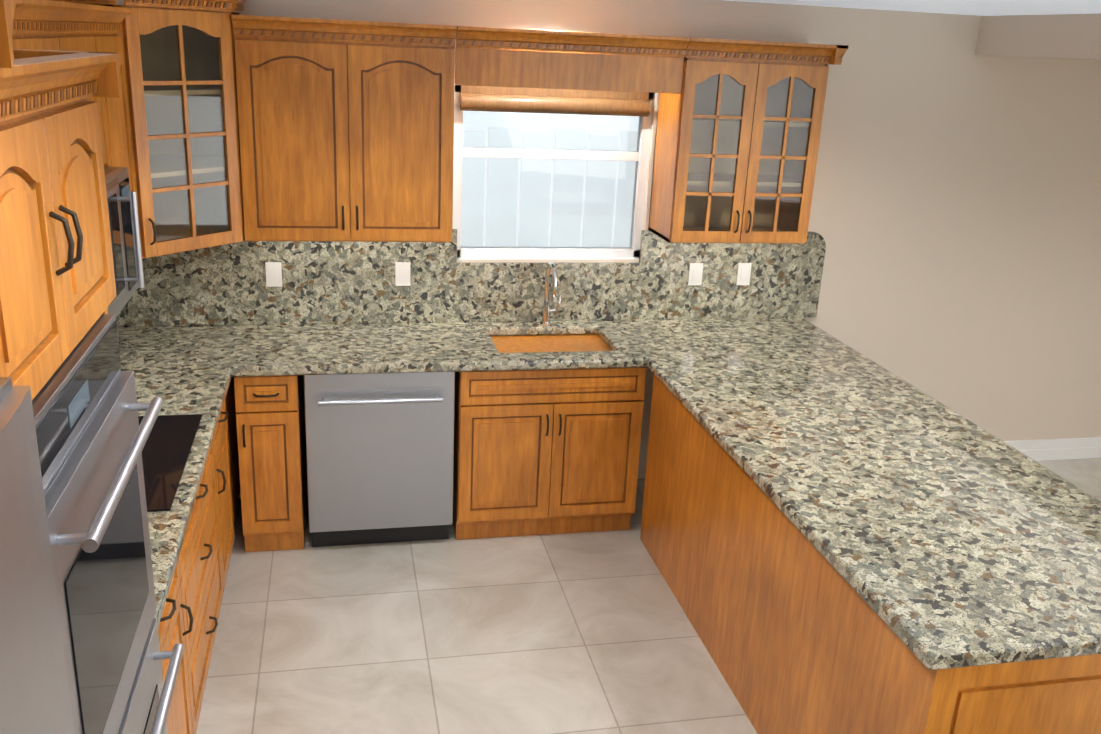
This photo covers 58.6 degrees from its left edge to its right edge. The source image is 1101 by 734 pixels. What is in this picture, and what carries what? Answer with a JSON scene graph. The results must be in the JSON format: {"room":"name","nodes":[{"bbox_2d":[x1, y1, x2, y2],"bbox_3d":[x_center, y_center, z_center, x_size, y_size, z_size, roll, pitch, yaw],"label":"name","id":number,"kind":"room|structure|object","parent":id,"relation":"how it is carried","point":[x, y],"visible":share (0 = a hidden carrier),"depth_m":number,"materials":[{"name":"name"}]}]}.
{"room":"kitchen","nodes":[
{"label":"kitchen","id":0,"kind":"room"},
{"bbox_2d":[117,0,1100,497],"bbox_3d":[1.618,-0.608,5.295,7.600,2.477,0.150,-1,19,-12],"label":"wall","id":1,"kind":"structure","parent":0,"point":[955,216],"depth_m":5.22,"materials":[{"name":"beige paint"}]},
{"bbox_2d":[53,0,245,258],"bbox_3d":[-1.600,-1.003,3.953,0.758,1.020,0.758,-1,19,-12],"label":"upper cabinet","id":2,"kind":"object","parent":1,"relation":"attached to","point":[180,68],"visible":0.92,"depth_m":4.01,"materials":[{"name":"brown wood"}]},
{"bbox_2d":[231,14,456,241],"bbox_3d":[-0.887,-1.032,4.301,0.895,0.920,0.389,-1,19,-12],"label":"upper cabinet","id":3,"kind":"object","parent":1,"relation":"attached to","point":[346,130],"visible":1,"depth_m":4.15,"materials":[{"name":"brown wood"}]},
{"bbox_2d":[455,26,689,93],"bbox_3d":[0.099,-1.326,4.250,1.019,0.240,0.079,-1,19,-12],"label":"valance","id":4,"kind":"object","parent":3,"relation":"attached to","point":[510,57],"visible":1,"depth_m":4.25,"materials":[{"name":"brown wood"}]},
{"bbox_2d":[116,229,825,325],"bbox_3d":[-0.322,-0.448,4.824,3.597,0.462,0.022,-1,19,-12],"label":"backsplash","id":5,"kind":"structure","parent":1,"relation":"attached to","point":[324,282],"depth_m":4.79,"materials":[{"name":"stone"}]},
{"bbox_2d":[265,262,281,286],"bbox_3d":[-1.298,-0.434,4.599,0.072,0.116,0.007,-1,19,-12],"label":"electrical outlet","id":6,"kind":"object","parent":5,"relation":"attached to","point":[273,274],"visible":1,"depth_m":4.60,"materials":[{"name":"white plastic"}]},
{"bbox_2d":[395,262,409,285],"bbox_3d":[-0.711,-0.447,4.724,0.072,0.116,0.007,-1,19,-12],"label":"electrical outlet","id":7,"kind":"object","parent":5,"relation":"attached to","point":[402,273],"visible":1,"depth_m":4.72,"materials":[{"name":"white plastic"}]},
{"bbox_2d":[688,263,702,284],"bbox_3d":[0.746,-0.476,5.037,0.072,0.116,0.007,-1,19,-12],"label":"electrical outlet","id":8,"kind":"object","parent":5,"relation":"attached to","point":[695,273],"visible":1,"depth_m":5.03,"materials":[{"name":"white plastic"}]},
{"bbox_2d":[736,263,751,284],"bbox_3d":[1.005,-0.482,5.092,0.072,0.116,0.007,-1,19,-12],"label":"electrical outlet","id":9,"kind":"object","parent":5,"relation":"attached to","point":[743,273],"visible":1,"depth_m":5.09,"materials":[{"name":"white plastic"}]},
{"bbox_2d":[453,85,653,259],"bbox_3d":[0.007,-0.933,4.785,0.970,0.842,0.128,-1,19,-12],"label":"window","id":10,"kind":"structure","parent":1,"relation":"in","point":[542,100],"depth_m":4.75,"materials":[{"name":"white"}]},
{"bbox_2d":[648,38,848,242],"bbox_3d":[0.921,-1.073,4.686,0.753,0.920,0.389,-1,19,-12],"label":"upper cabinet","id":11,"kind":"object","parent":1,"relation":"attached to","point":[738,130],"visible":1,"depth_m":4.61,"materials":[{"name":"brown wood"}]},
{"bbox_2d":[1004,437,1100,460],"bbox_3d":[3.254,0.492,5.942,4.100,0.135,0.023,-1,19,-12],"label":"baseboard","id":12,"kind":"structure","parent":1,"relation":"attached to","point":[1061,449],"depth_m":5.87,"materials":[{"name":"white wood"}]},
{"bbox_2d":[196,458,1100,733],"bbox_3d":[2.394,1.892,1.930,8.000,0.060,8.390,-1,19,-12],"label":"floor","id":13,"kind":"structure","parent":0,"point":[594,632],"depth_m":3.86,"materials":[{"name":"tile"}]},
{"bbox_2d":[0,0,17,376],"bbox_3d":[-0.942,0.811,0.959,0.714,2.295,1.168,-1,19,-12],"label":"cabinet enclosure","id":14,"kind":"object","parent":13,"relation":"on","point":[7,8],"visible":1,"depth_m":1.18,"materials":[{"name":"brown wood"}]},
{"bbox_2d":[0,377,74,733],"bbox_3d":[-0.909,1.022,1.048,0.746,1.818,0.909,-1,19,-12],"label":"fridge","id":15,"kind":"object","parent":13,"relation":"on","point":[34,693],"visible":1,"depth_m":1.19,"materials":[{"name":"silver metal"}]},
{"bbox_2d":[0,49,121,399],"bbox_3d":[-1.156,0.555,1.851,0.679,2.198,0.846,-1,19,-12],"label":"tall cabinet","id":16,"kind":"object","parent":13,"relation":"on","point":[58,295],"visible":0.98,"depth_m":1.60,"materials":[{"name":"brown wood"}]},
{"bbox_2d":[32,314,183,733],"bbox_3d":[-1.112,0.633,1.856,0.694,1.316,0.720,-1,19,-12],"label":"double oven","id":17,"kind":"object","parent":16,"relation":"in","point":[92,434],"visible":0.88,"depth_m":1.78,"materials":[{"name":"silver metal"}]},
{"bbox_2d":[158,561,192,733],"bbox_3d":[-1.331,0.980,2.652,0.653,0.869,0.550,-1,19,-12],"label":"base cabinet","id":18,"kind":"object","parent":13,"relation":"on","point":[171,633],"visible":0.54,"depth_m":2.81,"materials":[{"name":"brown wood"}]},
{"bbox_2d":[178,442,222,733],"bbox_3d":[-1.479,0.750,3.320,0.653,0.869,0.890,-1,19,-12],"label":"base cabinet","id":19,"kind":"object","parent":13,"relation":"on","point":[200,571],"visible":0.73,"depth_m":3.31,"materials":[{"name":"brown wood"}]},
{"bbox_2d":[120,366,236,625],"bbox_3d":[-1.444,0.332,3.130,0.660,0.045,1.890,-1,19,-12],"label":"countertop","id":20,"kind":"structure","parent":19,"relation":"on","point":[184,390],"depth_m":3.50,"materials":[{"name":"stone"}]},
{"bbox_2d":[138,414,201,511],"bbox_3d":[-1.435,0.300,3.144,0.520,0.006,0.760,-1,19,-12],"label":"cooktop","id":21,"kind":"object","parent":20,"relation":"in","point":[166,450],"visible":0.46,"depth_m":3.19,"materials":[{"name":"black glass"}]},
{"bbox_2d":[213,397,233,591],"bbox_3d":[-1.618,0.534,3.947,0.653,0.869,0.465,-1,19,-12],"label":"base cabinet","id":22,"kind":"object","parent":13,"relation":"on","point":[223,482],"visible":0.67,"depth_m":3.98,"materials":[{"name":"brown wood"}]},
{"bbox_2d":[226,377,239,521],"bbox_3d":[-1.756,0.359,4.451,0.600,0.869,0.634,-1,19,-12],"label":"base cabinet","id":23,"kind":"object","parent":13,"relation":"on","point":[233,442],"visible":0.11,"depth_m":4.53,"materials":[{"name":"brown wood"}]},
{"bbox_2d":[234,375,306,551],"bbox_3d":[-1.284,0.350,4.546,0.260,0.869,0.653,-1,19,-12],"label":"base cabinet","id":24,"kind":"object","parent":13,"relation":"on","point":[270,422],"visible":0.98,"depth_m":4.28,"materials":[{"name":"brown wood"}]},
{"bbox_2d":[304,372,454,546],"bbox_3d":[-0.809,0.348,4.623,0.644,0.867,0.663,-1,19,-12],"label":"dishwasher","id":25,"kind":"object","parent":13,"relation":"on","point":[380,453],"visible":0.9,"depth_m":4.36,"materials":[{"name":"silver metal"}]},
{"bbox_2d":[452,334,645,539],"bbox_3d":[-0.056,0.322,4.808,0.858,0.869,0.653,-1,19,-12],"label":"base cabinet","id":26,"kind":"object","parent":13,"relation":"on","point":[547,451],"visible":0.96,"depth_m":4.54,"materials":[{"name":"brown wood"}]},
{"bbox_2d":[640,375,1100,733],"bbox_3d":[1.168,0.767,3.655,0.991,0.869,2.259,-1,19,-12],"label":"base cabinet","id":27,"kind":"object","parent":13,"relation":"on","point":[795,633],"visible":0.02,"depth_m":3.15,"materials":[{"name":"brown wood"}]},
{"bbox_2d":[117,318,853,376],"bbox_3d":[-0.303,-0.104,4.601,3.525,0.045,0.664,-1,19,-12],"label":"countertop","id":28,"kind":"structure","parent":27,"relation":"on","point":[408,347],"depth_m":4.42,"materials":[{"name":"stone"}]},
{"bbox_2d":[540,262,561,325],"bbox_3d":[0.021,-0.348,4.774,0.104,0.335,0.212,-1,19,-12],"label":"faucet","id":29,"kind":"object","parent":28,"relation":"on","point":[546,311],"visible":1,"depth_m":4.83,"materials":[{"name":"silver metal"}]},
{"bbox_2d":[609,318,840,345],"bbox_3d":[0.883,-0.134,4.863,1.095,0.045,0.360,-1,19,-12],"label":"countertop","id":30,"kind":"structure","parent":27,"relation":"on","point":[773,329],"depth_m":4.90,"materials":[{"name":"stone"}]},
{"bbox_2d":[641,350,1100,669],"bbox_3d":[1.184,0.335,3.503,1.095,0.045,2.280,-1,19,-12],"label":"countertop","id":31,"kind":"structure","parent":27,"relation":"on","point":[937,534],"depth_m":3.16,"materials":[{"name":"stone"}]},
{"bbox_2d":[724,0,1100,15],"bbox_3d":[2.510,-0.512,1.128,8.000,0.060,8.390,-1,19,-12],"label":"ceiling","id":32,"kind":"structure","parent":0,"point":[1002,7],"depth_m":4.20,"materials":[{"name":"white paint"}]},
{"bbox_2d":[975,13,1100,60],"bbox_3d":[4.602,-0.443,1.615,3.310,0.186,7.990,-1,19,-12],"label":"soffit beam","id":33,"kind":"structure","parent":32,"relation":"attached to","point":[1067,36],"depth_m":4.52,"materials":[{"name":"beige paint"}]},
{"bbox_3d":[-1.352,0.752,0.790,0.150,2.477,8.140,-1,19,-12],"label":"wall","id":34,"kind":"structure","parent":0,"visible":0},
{"bbox_2d":[15,0,23,8],"bbox_3d":[-1.391,-0.342,2.160,0.389,0.920,0.506,-1,19,-12],"label":"upper cabinet","id":35,"kind":"object","parent":34,"relation":"attached to","point":[20,2],"visible":0.06,"depth_m":2.27,"materials":[{"name":"brown wood"}]},
{"bbox_2d":[12,0,106,163],"bbox_3d":[-1.524,-0.764,2.740,0.389,0.500,0.884,-1,19,-12],"label":"upper cabinet","id":36,"kind":"object","parent":34,"relation":"attached to","point":[51,25],"visible":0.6,"depth_m":2.68,"materials":[{"name":"brown wood"}]},
{"bbox_2d":[104,167,144,317],"bbox_3d":[-1.503,-0.328,2.896,0.466,0.413,0.878,-1,19,-12],"label":"microwave","id":37,"kind":"object","parent":36,"relation":"attached to","point":[125,235],"visible":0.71,"depth_m":3.15,"materials":[{"name":"silver metal"}]},
{"bbox_2d":[88,6,135,190],"bbox_3d":[-1.671,-0.778,3.425,0.389,0.920,0.445,-1,19,-12],"label":"upper cabinet","id":38,"kind":"object","parent":34,"relation":"attached to","point":[115,111],"visible":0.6,"depth_m":3.41,"materials":[{"name":"brown wood"}]},
{"label":"outside","id":39,"kind":"structure","parent":0,"visible":0},
{"bbox_2d":[461,111,638,246],"bbox_3d":[-0.559,-1.992,6.720,16.000,5.000,4.240,-1,19,-12],"label":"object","id":40,"kind":"structure","parent":39,"point":[566,137],"depth_m":7.25,"materials":[{"name":"grey"}]}
]}

